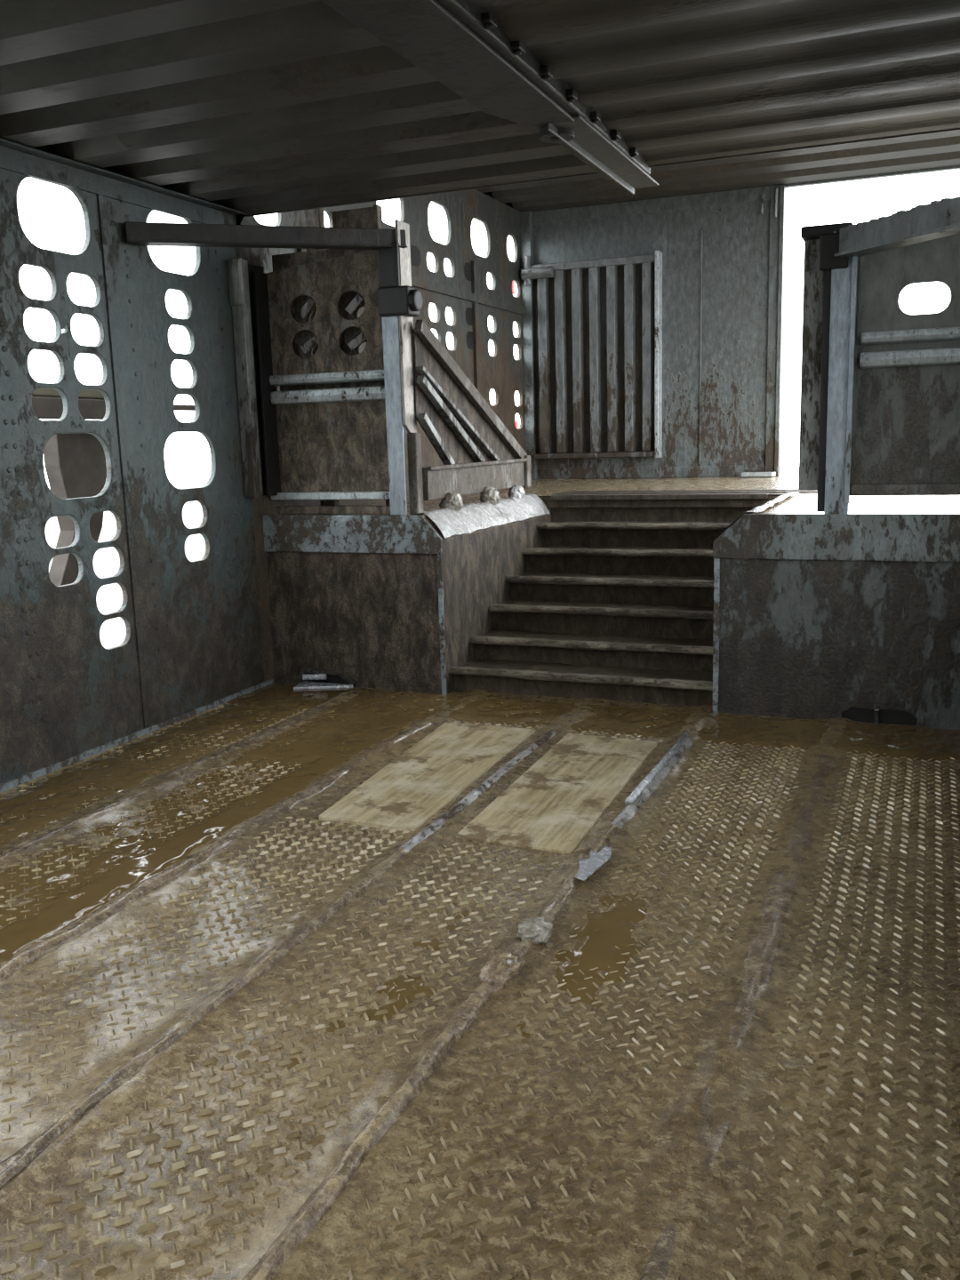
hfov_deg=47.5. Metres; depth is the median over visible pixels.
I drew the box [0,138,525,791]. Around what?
wall
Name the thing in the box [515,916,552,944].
clump
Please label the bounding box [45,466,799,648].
ground
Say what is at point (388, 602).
raised platform
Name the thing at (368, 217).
panel
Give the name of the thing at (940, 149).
ceiling
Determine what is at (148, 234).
bar
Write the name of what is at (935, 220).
metal beam
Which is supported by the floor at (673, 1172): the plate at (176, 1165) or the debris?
the plate at (176, 1165)
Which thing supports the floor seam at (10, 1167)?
on the floor at (673, 1172)
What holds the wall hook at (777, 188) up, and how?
attached to the wall at (723, 259)
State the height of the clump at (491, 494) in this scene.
0.098 m
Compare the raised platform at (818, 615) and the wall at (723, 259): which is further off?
the wall at (723, 259)
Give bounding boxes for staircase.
[448,520,731,705]
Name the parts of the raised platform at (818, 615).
deck plate, drain slot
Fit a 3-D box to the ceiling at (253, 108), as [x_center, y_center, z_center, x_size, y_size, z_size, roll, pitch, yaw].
[-0.489,-1.476,1.639,2.790,0.594,4.540,3,11,22]
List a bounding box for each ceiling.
[0,0,959,216]
[476,130,959,211]
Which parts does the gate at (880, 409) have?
post, post, panel, rail, panel, rail, rail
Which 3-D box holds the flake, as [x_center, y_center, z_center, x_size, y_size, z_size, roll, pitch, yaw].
[0.257,0.514,2.525,0.061,0.004,0.206,4,12,29]
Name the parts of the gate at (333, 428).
hinge post, panel, rail, rail, rail, panel, kick rail, latch plate, post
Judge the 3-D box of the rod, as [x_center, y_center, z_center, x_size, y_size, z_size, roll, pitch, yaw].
[0.536,0.371,3.232,0.021,0.021,0.700,3,12,23]
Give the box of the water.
[0,682,959,1079]
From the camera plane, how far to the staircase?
4.54 m
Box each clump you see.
[439,491,463,511]
[478,951,526,991]
[480,486,500,505]
[507,483,524,498]
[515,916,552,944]
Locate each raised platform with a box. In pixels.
[262,494,551,694]
[712,492,959,728]
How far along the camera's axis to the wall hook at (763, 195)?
6.48 m
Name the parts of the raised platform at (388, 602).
panel, deck plate, panel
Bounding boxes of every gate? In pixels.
[227,219,423,514]
[798,222,959,513]
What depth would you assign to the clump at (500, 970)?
2.02 m
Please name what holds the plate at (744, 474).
on the floor at (540, 487)
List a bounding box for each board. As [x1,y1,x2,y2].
[318,721,535,831]
[456,733,657,853]
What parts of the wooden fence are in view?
rail, rail, post, rail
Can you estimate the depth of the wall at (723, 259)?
6.79 m
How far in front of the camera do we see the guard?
4.58 m
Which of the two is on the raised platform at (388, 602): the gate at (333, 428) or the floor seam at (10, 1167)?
the gate at (333, 428)
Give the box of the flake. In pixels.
[575,846,611,880]
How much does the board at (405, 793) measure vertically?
0.016 m
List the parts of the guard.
rail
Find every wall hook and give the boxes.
[760,193,764,214]
[775,187,778,216]
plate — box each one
[0,693,959,1279]
[741,472,775,477]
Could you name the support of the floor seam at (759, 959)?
on the floor at (673, 1172)
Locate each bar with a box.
[123,221,407,249]
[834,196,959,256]
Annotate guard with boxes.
[413,319,531,500]
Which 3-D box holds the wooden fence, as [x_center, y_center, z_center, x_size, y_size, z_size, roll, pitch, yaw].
[-1.535,0.070,4.784,0.120,2.292,1.500,3,11,22]
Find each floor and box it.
[0,682,959,1279]
[406,476,817,496]
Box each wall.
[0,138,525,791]
[520,164,959,522]
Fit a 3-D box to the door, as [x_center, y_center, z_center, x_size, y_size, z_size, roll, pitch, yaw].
[0.714,-1.821,7.014,0.897,1.300,0.124,3,11,22]
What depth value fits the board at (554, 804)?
3.04 m
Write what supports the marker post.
on the ground
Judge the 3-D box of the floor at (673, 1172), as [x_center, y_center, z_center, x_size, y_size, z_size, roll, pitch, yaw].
[-0.412,0.634,2.077,2.788,0.019,4.630,3,11,22]
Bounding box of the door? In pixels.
[520,250,662,458]
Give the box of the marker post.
[512,280,519,428]
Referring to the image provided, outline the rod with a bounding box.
[624,731,690,805]
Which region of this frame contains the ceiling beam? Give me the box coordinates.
[321,0,658,194]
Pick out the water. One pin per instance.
(331, 742)
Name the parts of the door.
rail, rail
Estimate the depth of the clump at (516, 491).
5.16 m
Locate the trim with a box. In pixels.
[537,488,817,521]
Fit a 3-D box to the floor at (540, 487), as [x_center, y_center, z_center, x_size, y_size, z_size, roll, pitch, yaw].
[1.269,-0.855,6.003,2.810,0.004,1.890,3,11,22]
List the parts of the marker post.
red plate, red plate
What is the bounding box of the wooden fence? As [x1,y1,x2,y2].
[32,387,195,586]
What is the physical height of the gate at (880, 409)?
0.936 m
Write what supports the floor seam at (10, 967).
on the floor at (673, 1172)
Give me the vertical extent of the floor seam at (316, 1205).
0.035 m
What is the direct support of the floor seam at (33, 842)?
on the floor at (673, 1172)
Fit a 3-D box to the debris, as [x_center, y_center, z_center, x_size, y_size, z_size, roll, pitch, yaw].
[-0.621,0.160,4.505,0.268,0.085,0.229,3,11,22]
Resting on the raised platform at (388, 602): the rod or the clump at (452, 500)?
the clump at (452, 500)
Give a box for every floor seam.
[0,705,330,861]
[0,720,432,981]
[0,730,555,1187]
[241,739,692,1279]
[640,754,835,1279]

